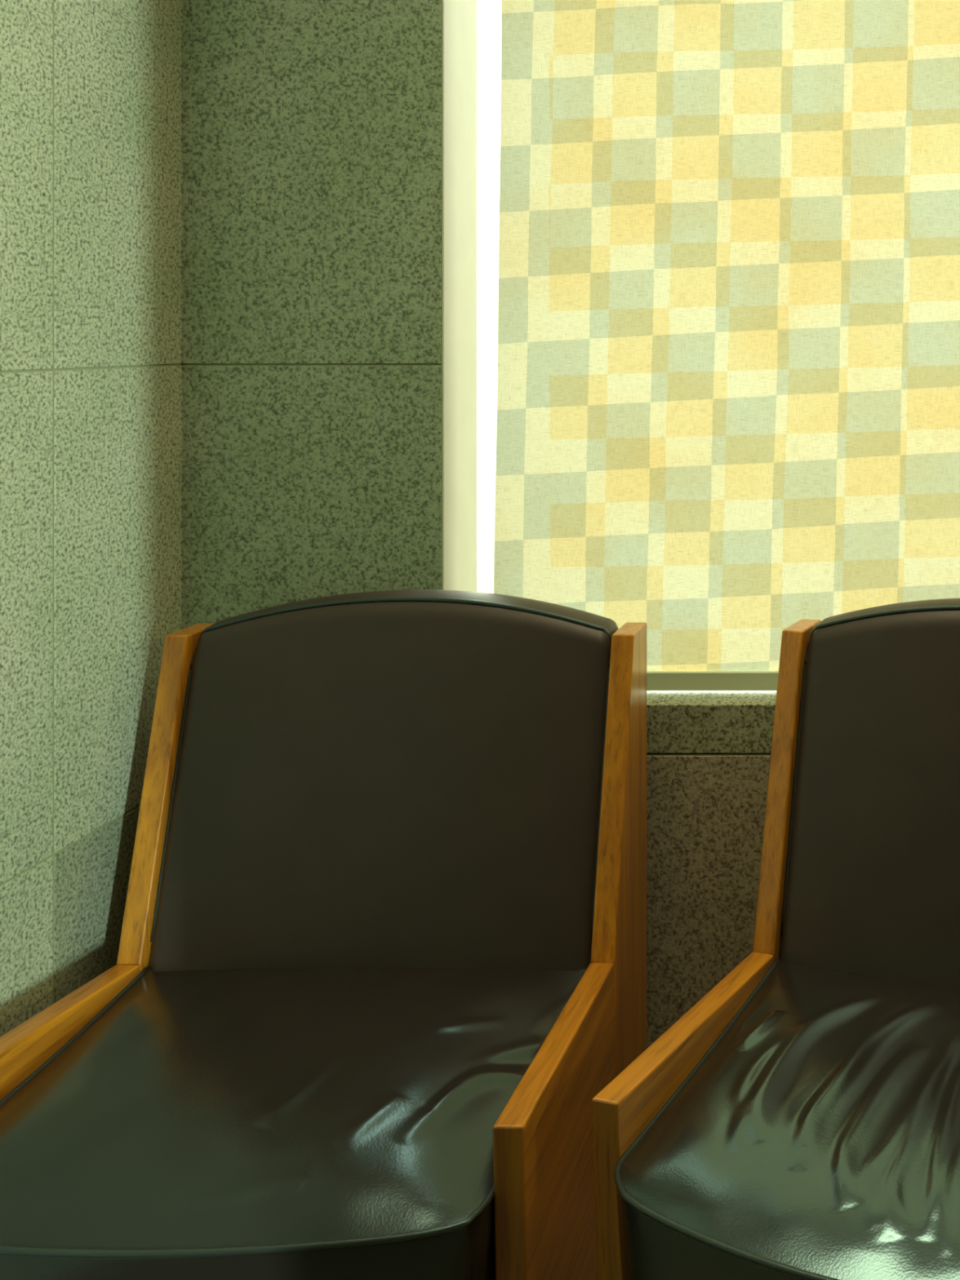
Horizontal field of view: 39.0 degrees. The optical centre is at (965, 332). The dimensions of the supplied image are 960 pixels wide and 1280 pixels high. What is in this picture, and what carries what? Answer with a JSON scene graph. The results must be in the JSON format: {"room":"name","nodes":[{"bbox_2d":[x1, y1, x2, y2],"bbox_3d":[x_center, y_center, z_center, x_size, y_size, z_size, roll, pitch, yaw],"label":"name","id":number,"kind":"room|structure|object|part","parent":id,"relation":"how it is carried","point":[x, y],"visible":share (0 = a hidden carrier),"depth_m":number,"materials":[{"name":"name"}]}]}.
{"room":"waiting room","nodes":[
{"label":"waiting room","id":0,"kind":"room"},
{"bbox_2d":[0,0,182,1036],"bbox_3d":[-1.279,-0.030,-0.573,0.100,2.620,4.854,0,0,0],"label":"wall","id":1,"kind":"structure","parent":0,"point":[91,91],"depth_m":1.64,"materials":[{"name":"stone"}]},
{"bbox_2d":[181,0,770,1048],"bbox_3d":[1.334,-0.030,1.910,5.133,2.620,0.120,0,0,0],"label":"wall","id":2,"kind":"structure","parent":0,"point":[312,363],"depth_m":1.85,"materials":[{"name":"stone"}]},
{"bbox_2d":[443,0,476,591],"bbox_3d":[-0.826,-0.248,1.917,0.012,1.663,0.127,0,0,0],"label":"window frame","id":3,"kind":"structure","parent":2,"relation":"attached to","point":[460,16],"depth_m":1.92,"materials":[{"name":"beige paint"}]},
{"bbox_2d":[646,690,776,753],"bbox_3d":[0.390,0.622,1.965,2.418,0.077,0.230,0,0,0],"label":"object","id":4,"kind":"structure","parent":2,"relation":"attached to","point":[678,722],"depth_m":1.85,"materials":[{"name":"stone"}]},
{"bbox_2d":[493,0,959,690],"bbox_3d":[0.390,-0.073,1.908,2.380,1.298,0.044,0,0,0],"label":"window blind","id":5,"kind":"object","parent":2,"relation":"attached to","point":[728,375],"visible":0.97,"depth_m":1.91,"materials":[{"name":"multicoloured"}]},
{"bbox_3d":[1.336,1.330,-0.565,5.329,0.100,5.070,0,0,0],"label":"floor","id":6,"kind":"structure","parent":0,"visible":0},
{"bbox_2d":[0,589,646,1279],"bbox_3d":[-0.817,0.833,1.481,0.704,0.895,0.643,0,0,0],"label":"lounge chair","id":7,"kind":"object","parent":6,"relation":"on","point":[378,976],"visible":1,"depth_m":1.60,"materials":[{"name":"black leather"}]},
{"bbox_3d":[-1.145,1.057,1.435,0.034,0.446,0.405,0,0,1],"label":"armrest","id":8,"kind":"part","parent":7,"relation":"part of","materials":[{"name":"brown wood"}]},
{"bbox_3d":[-1.141,0.859,1.694,0.033,0.842,0.174,0,0,0],"label":"post","id":9,"kind":"part","parent":7,"relation":"part of","materials":[{"name":"brown wood"}]},
{"bbox_3d":[-0.817,0.959,1.404,0.633,0.218,0.482,0,0,0],"label":"seat","id":10,"kind":"part","parent":7,"relation":"part of","materials":[{"name":"leather"}]},
{"bbox_3d":[-0.819,0.652,1.700,0.610,0.535,0.204,0,0,0],"label":"backrest","id":11,"kind":"part","parent":7,"relation":"part of","materials":[{"name":"leather"}]},
{"bbox_3d":[-0.489,1.057,1.440,0.034,0.446,0.405,0,0,-2],"label":"armrest","id":12,"kind":"part","parent":7,"relation":"part of","materials":[{"name":"brown wood"}]},
{"bbox_3d":[-0.497,0.859,1.699,0.033,0.842,0.174,0,0,0],"label":"post","id":13,"kind":"part","parent":7,"relation":"part of","materials":[{"name":"brown wood"}]},
{"bbox_2d":[591,598,959,1279],"bbox_3d":[-0.005,0.833,1.419,0.704,0.895,0.661,0,0,15],"label":"lounge chair","id":14,"kind":"object","parent":6,"relation":"on","point":[800,1120],"visible":1,"depth_m":1.44,"materials":[{"name":"black leather"}]},
{"bbox_3d":[-0.331,1.057,1.473,0.034,0.446,0.405,0,0,17],"label":"armrest","id":15,"kind":"part","parent":14,"relation":"part of","materials":[{"name":"brown wood"}]},
{"bbox_3d":[-0.257,0.859,1.721,0.033,0.842,0.174,0,0,15],"label":"post","id":16,"kind":"part","parent":14,"relation":"part of","materials":[{"name":"brown wood"}]},
{"bbox_3d":[-0.026,0.953,1.345,0.633,0.209,0.500,0,0,15],"label":"seat","id":17,"kind":"part","parent":14,"relation":"part of","materials":[{"name":"leather"}]},
{"bbox_3d":[0.055,0.652,1.640,0.610,0.535,0.204,0,0,15],"label":"backrest","id":18,"kind":"part","parent":14,"relation":"part of","materials":[{"name":"leather"}]}
]}

